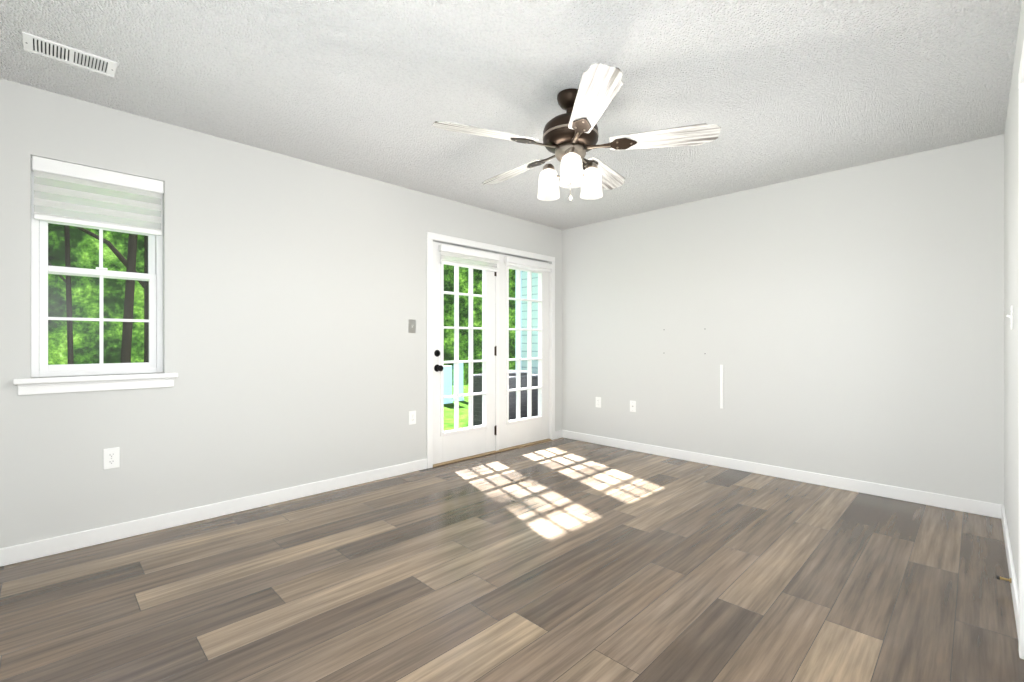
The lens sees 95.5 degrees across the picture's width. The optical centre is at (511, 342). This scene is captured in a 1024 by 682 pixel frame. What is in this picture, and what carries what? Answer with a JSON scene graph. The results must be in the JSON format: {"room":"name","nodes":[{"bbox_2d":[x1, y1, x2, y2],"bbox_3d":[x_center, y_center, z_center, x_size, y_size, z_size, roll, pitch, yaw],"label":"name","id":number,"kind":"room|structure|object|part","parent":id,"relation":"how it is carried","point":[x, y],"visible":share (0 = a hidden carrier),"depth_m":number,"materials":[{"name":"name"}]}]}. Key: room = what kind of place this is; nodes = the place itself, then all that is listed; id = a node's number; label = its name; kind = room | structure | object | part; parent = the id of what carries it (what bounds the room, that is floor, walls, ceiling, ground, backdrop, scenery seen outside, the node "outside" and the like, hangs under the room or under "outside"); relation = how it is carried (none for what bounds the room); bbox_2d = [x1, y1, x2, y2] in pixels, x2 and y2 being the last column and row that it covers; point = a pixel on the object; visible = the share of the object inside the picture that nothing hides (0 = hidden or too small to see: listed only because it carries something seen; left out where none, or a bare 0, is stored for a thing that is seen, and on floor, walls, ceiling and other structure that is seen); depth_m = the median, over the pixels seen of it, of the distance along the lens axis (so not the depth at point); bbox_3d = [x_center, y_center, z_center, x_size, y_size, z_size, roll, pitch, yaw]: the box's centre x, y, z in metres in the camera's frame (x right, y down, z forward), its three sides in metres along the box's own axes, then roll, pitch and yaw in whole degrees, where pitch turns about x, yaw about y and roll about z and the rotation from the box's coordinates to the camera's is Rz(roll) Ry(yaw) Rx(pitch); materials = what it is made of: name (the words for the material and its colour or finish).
{"room":"empty living room","nodes":[
{"label":"empty living room","id":0,"kind":"room"},
{"bbox_2d":[0,78,561,547],"bbox_3d":[-1.102,-0.100,3.879,4.930,2.440,0.140,0,0,-45],"label":"wall","id":1,"kind":"structure","parent":0,"point":[294,304],"depth_m":3.05,"materials":[{"name":"grey paint"}]},
{"bbox_2d":[13,373,177,394],"bbox_3d":[-2.293,0.228,2.603,0.680,0.085,0.110,0,0,-45],"label":"window sill","id":2,"kind":"structure","parent":1,"relation":"attached to","point":[48,385],"depth_m":2.54,"materials":[{"name":"white paint"}]},
{"bbox_2d":[31,158,162,376],"bbox_3d":[-2.355,-0.393,2.665,0.560,1.155,0.075,0,0,-45],"label":"window","id":3,"kind":"structure","parent":1,"relation":"in","point":[99,295],"depth_m":2.62,"materials":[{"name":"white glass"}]},
{"bbox_3d":[-2.355,-0.393,2.665,0.560,1.155,0.075,0,0,-45],"label":"window sashes","id":4,"kind":"part","parent":3,"relation":"part of","materials":[{"name":"white plastic"}]},
{"bbox_2d":[32,156,163,330],"bbox_3d":[-2.309,-0.516,2.619,0.552,0.903,0.058,0,0,-45],"label":"window blind","id":5,"kind":"object","parent":3,"relation":"attached to","point":[92,180],"visible":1,"depth_m":2.60,"materials":[{"name":"white fabric"}]},
{"bbox_2d":[103,447,119,469],"bbox_3d":[-2.257,0.654,2.619,0.070,0.115,0.008,0,0,-45],"label":"electrical outlet","id":6,"kind":"object","parent":1,"relation":"attached to","point":[111,457],"visible":1,"depth_m":2.62,"materials":[{"name":"white plastic"}]},
{"bbox_2d":[0,459,426,566],"bbox_3d":[-1.723,1.075,3.150,2.740,0.090,0.013,0,0,-45],"label":"baseboard","id":7,"kind":"structure","parent":1,"relation":"attached to","point":[10,555],"depth_m":2.85,"materials":[{"name":"white paint"}]},
{"bbox_2d":[409,411,415,424],"bbox_3d":[-0.860,0.652,4.016,0.070,0.115,0.008,0,0,-45],"label":"electrical outlet","id":8,"kind":"object","parent":1,"relation":"attached to","point":[412,417],"visible":1,"depth_m":4.01,"materials":[{"name":"white plastic"}]},
{"bbox_2d":[409,320,415,332],"bbox_3d":[-0.857,-0.138,4.010,0.070,0.115,0.021,0,0,-45],"label":"light switch","id":9,"kind":"object","parent":1,"relation":"attached to","point":[412,326],"visible":1,"depth_m":4.01,"materials":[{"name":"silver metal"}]},
{"bbox_2d":[433,241,539,463],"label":"french door","id":10,"kind":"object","parent":1,"relation":"attached to","point":[458,443],"depth_m":4.43,"materials":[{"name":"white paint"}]},
{"bbox_3d":[-0.657,0.169,4.204,0.066,0.199,0.070,0,0,-45],"label":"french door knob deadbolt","id":11,"kind":"part","parent":10,"relation":"part of","materials":[{"name":"black metal"}]},
{"bbox_2d":[438,244,498,271],"bbox_3d":[-0.401,-0.762,4.458,0.725,0.246,0.052,0,0,-45],"label":"roller","id":12,"kind":"object","parent":10,"relation":"attached to","point":[465,254],"visible":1,"depth_m":4.42,"materials":[{"name":"white fabric"}]},
{"bbox_3d":[-0.163,0.086,4.738,0.032,1.724,0.014,0,0,-45],"label":"french door hinges","id":13,"kind":"part","parent":10,"relation":"part of","materials":[{"name":"black metal"}]},
{"bbox_2d":[427,232,554,468],"bbox_3d":[-0.180,0.070,4.789,1.760,2.100,0.156,0,0,-45],"label":"door frame","id":14,"kind":"structure","parent":1,"relation":"attached to","point":[451,240],"depth_m":4.74,"materials":[{"name":"white paint"}]},
{"bbox_2d":[433,439,550,466],"bbox_3d":[-0.171,1.114,4.780,1.640,0.012,0.122,0,0,-45],"label":"threshold","id":15,"kind":"object","parent":1,"relation":"attached to","point":[479,455],"visible":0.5,"depth_m":4.63,"materials":[{"name":"brown wood"}]},
{"bbox_2d":[499,254,548,448],"bbox_3d":[0.131,0.096,5.072,0.794,2.016,0.062,0,0,-45],"label":"french door","id":16,"kind":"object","parent":1,"relation":"attached to","point":[529,428],"visible":0.83,"depth_m":5.02,"materials":[{"name":"white paint"}]},
{"bbox_2d":[504,256,551,271],"bbox_3d":[0.188,-0.842,5.047,0.725,0.087,0.052,0,0,-45],"label":"roller","id":17,"kind":"object","parent":16,"relation":"attached to","point":[523,263],"visible":0.96,"depth_m":5.00,"materials":[{"name":"white fabric"}]},
{"bbox_2d":[555,430,562,438],"bbox_3d":[0.543,1.075,5.416,0.150,0.090,0.013,0,0,-45],"label":"baseboard","id":18,"kind":"structure","parent":1,"relation":"attached to","point":[559,434],"depth_m":5.42,"materials":[{"name":"white paint"}]},
{"bbox_2d":[0,0,1021,229],"bbox_3d":[0.212,-1.370,2.566,4.930,0.100,3.855,0,0,-45],"label":"ceiling","id":19,"kind":"structure","parent":0,"point":[778,91],"depth_m":2.33,"materials":[{"name":"white paint"}]},
{"bbox_2d":[22,31,116,77],"bbox_3d":[-2.028,-1.316,2.140,0.310,0.008,0.170,0,0,-45],"label":"ceiling vent","id":20,"kind":"object","parent":19,"relation":"in","point":[41,46],"visible":1,"depth_m":2.13,"materials":[{"name":"white metal"}]},
{"bbox_2d":[432,63,720,200],"bbox_3d":[0.294,-1.038,2.529,1.425,0.563,1.394,0,0,-45],"label":"ceiling fan","id":21,"kind":"object","parent":19,"relation":"hanging from","point":[570,137],"visible":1,"depth_m":2.37,"materials":[{"name":"white wood"}]},
{"bbox_3d":[-0.126,-1.040,2.309,0.535,0.006,0.164,0,13,-22],"label":"blade","id":22,"kind":"part","parent":21,"relation":"part of","materials":[{"name":"white wood"}]},
{"bbox_3d":[0.009,-1.040,2.848,0.164,0.006,0.535,-17,11,-39],"label":"blade","id":23,"kind":"part","parent":21,"relation":"part of","materials":[{"name":"white wood"}]},
{"bbox_3d":[0.304,-0.873,2.511,0.354,0.148,0.344,0,0,-45],"label":"lamp glass","id":24,"kind":"part","parent":21,"relation":"part of","materials":[{"name":"white glass"}]},
{"label":"blade","id":25,"kind":"part","parent":21,"relation":"part of","materials":[{"name":"white wood"}]},
{"bbox_3d":[0.563,-1.040,2.887,0.164,0.006,0.535,-15,-8,31],"label":"blade","id":26,"kind":"part","parent":21,"relation":"part of","materials":[{"name":"white wood"}]},
{"bbox_3d":[0.771,-1.040,2.372,0.535,0.006,0.164,0,-13,14],"label":"blade","id":27,"kind":"part","parent":21,"relation":"part of","materials":[{"name":"white wood"}]},
{"bbox_2d":[0,438,1023,681],"bbox_3d":[0.212,1.170,2.566,4.930,0.100,3.855,0,0,-45],"label":"floor","id":28,"kind":"structure","parent":0,"point":[563,560],"depth_m":2.12,"materials":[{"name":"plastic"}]},
{"bbox_2d":[562,134,1003,504],"bbox_3d":[1.955,-0.100,4.210,0.140,2.440,3.715,0,0,-45],"label":"wall","id":29,"kind":"structure","parent":0,"point":[847,323],"depth_m":3.67,"materials":[{"name":"grey paint"}]},
{"bbox_2d":[596,397,600,407],"bbox_3d":[0.949,0.660,5.111,0.008,0.115,0.070,0,0,-45],"label":"electrical outlet","id":30,"kind":"object","parent":29,"relation":"attached to","point":[598,402],"visible":1,"depth_m":5.11,"materials":[{"name":"white plastic"}]},
{"bbox_2d":[630,401,635,411],"bbox_3d":[1.247,0.663,4.807,0.016,0.115,0.070,0,0,-45],"label":"outlet","id":31,"kind":"object","parent":29,"relation":"attached to","point":[632,406],"visible":1,"depth_m":4.80,"materials":[{"name":"white plastic"}]},
{"bbox_2d":[720,365,722,408],"bbox_3d":[1.883,0.398,4.173,0.014,0.392,0.025,0,0,-45],"label":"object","id":32,"kind":"structure","parent":29,"relation":"attached to","point":[721,386],"depth_m":4.17,"materials":[{"name":"white plastic"}]},
{"bbox_2d":[563,430,1001,518],"bbox_3d":[1.856,1.075,4.201,0.013,0.090,3.562,0,0,-45],"label":"baseboard","id":33,"kind":"structure","parent":29,"relation":"attached to","point":[989,509],"depth_m":3.67,"materials":[{"name":"white paint"}]},
{"bbox_2d":[1004,0,1023,589],"bbox_3d":[1.476,-0.100,1.203,4.790,2.440,0.140,0,0,-45],"label":"wall","id":34,"kind":"structure","parent":0,"point":[1011,337],"depth_m":2.26,"materials":[{"name":"grey paint"}]},
{"bbox_2d":[996,575,1011,582],"bbox_3d":[2.224,1.070,2.102,0.022,0.021,0.048,0,0,-45],"label":"door stop","id":35,"kind":"object","parent":34,"relation":"attached to","point":[1002,578],"visible":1,"depth_m":2.10,"materials":[{"name":"gold metal"}]},
{"bbox_2d":[1006,305,1012,329],"bbox_3d":[2.426,-0.120,2.267,0.070,0.115,0.021,0,0,-45],"label":"switch plate","id":36,"kind":"object","parent":34,"relation":"attached to","point":[1011,316],"visible":1,"depth_m":2.24,"materials":[{"name":"white plastic"}]},
{"bbox_2d":[1001,505,1018,641],"bbox_3d":[2.481,1.075,2.317,1.767,0.090,0.013,0,0,-45],"label":"baseboard","id":37,"kind":"structure","parent":34,"relation":"attached to","point":[1014,584],"depth_m":2.14,"materials":[{"name":"white paint"}]},
{"bbox_2d":[1018,41,1023,658],"bbox_3d":[1.579,0.073,1.318,0.886,2.093,0.156,0,0,-45],"label":"door frame","id":38,"kind":"structure","parent":34,"relation":"attached to","point":[1021,355],"depth_m":1.64,"materials":[{"name":"white paint"}]},
{"label":"outside","id":39,"kind":"structure","parent":0,"visible":0},
{"bbox_2d":[48,180,514,384],"bbox_3d":[-3.754,-1.830,6.497,19.988,6.500,11.407,0,0,-45],"label":"trees","id":40,"kind":"object","parent":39,"point":[91,305],"depth_m":9.77,"materials":[{"name":"green plant"}]},
{"bbox_2d":[444,385,468,430],"bbox_3d":[-6.281,1.370,10.013,34.000,0.200,15.860,0,0,-45],"label":"ground","id":41,"kind":"structure","parent":39,"point":[464,411],"depth_m":8.28,"materials":[{"name":"green plant"}]},
{"bbox_2d":[48,182,148,363],"bbox_3d":[-4.093,-1.680,4.351,0.549,6.004,1.515,0,0,39],"label":"trunk","id":42,"kind":"object","parent":41,"relation":"on","point":[129,293],"depth_m":4.43,"materials":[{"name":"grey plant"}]},
{"bbox_2d":[444,365,453,403],"bbox_3d":[-1.409,0.880,9.666,0.320,0.780,0.182,0,0,-45],"label":"utility box","id":43,"kind":"object","parent":41,"relation":"on","point":[448,388],"depth_m":9.63,"materials":[{"name":"teal"}]},
{"bbox_2d":[459,363,463,400],"bbox_3d":[-1.165,0.850,10.122,0.170,0.840,0.182,0,0,-45],"label":"utility box","id":44,"kind":"object","parent":41,"relation":"on","point":[460,364],"depth_m":10.06,"materials":[{"name":"teal"}]},
{"bbox_2d":[515,270,537,373],"bbox_3d":[0.472,-0.330,6.230,0.240,3.500,0.960,0,0,-45],"label":"siding","id":45,"kind":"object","parent":41,"relation":"on","point":[524,321],"depth_m":6.36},
{"bbox_3d":[-0.578,1.210,5.350,2.510,0.120,1.200,0,0,-45],"label":"ground","id":46,"kind":"structure","parent":39,"visible":0},
{"bbox_2d":[473,370,537,425],"bbox_3d":[-0.037,0.760,5.947,0.732,0.780,0.732,0,0,-45],"label":"condenser","id":47,"kind":"object","parent":46,"relation":"on","point":[476,413],"depth_m":5.74,"materials":[{"name":"grey metal"}]}
]}

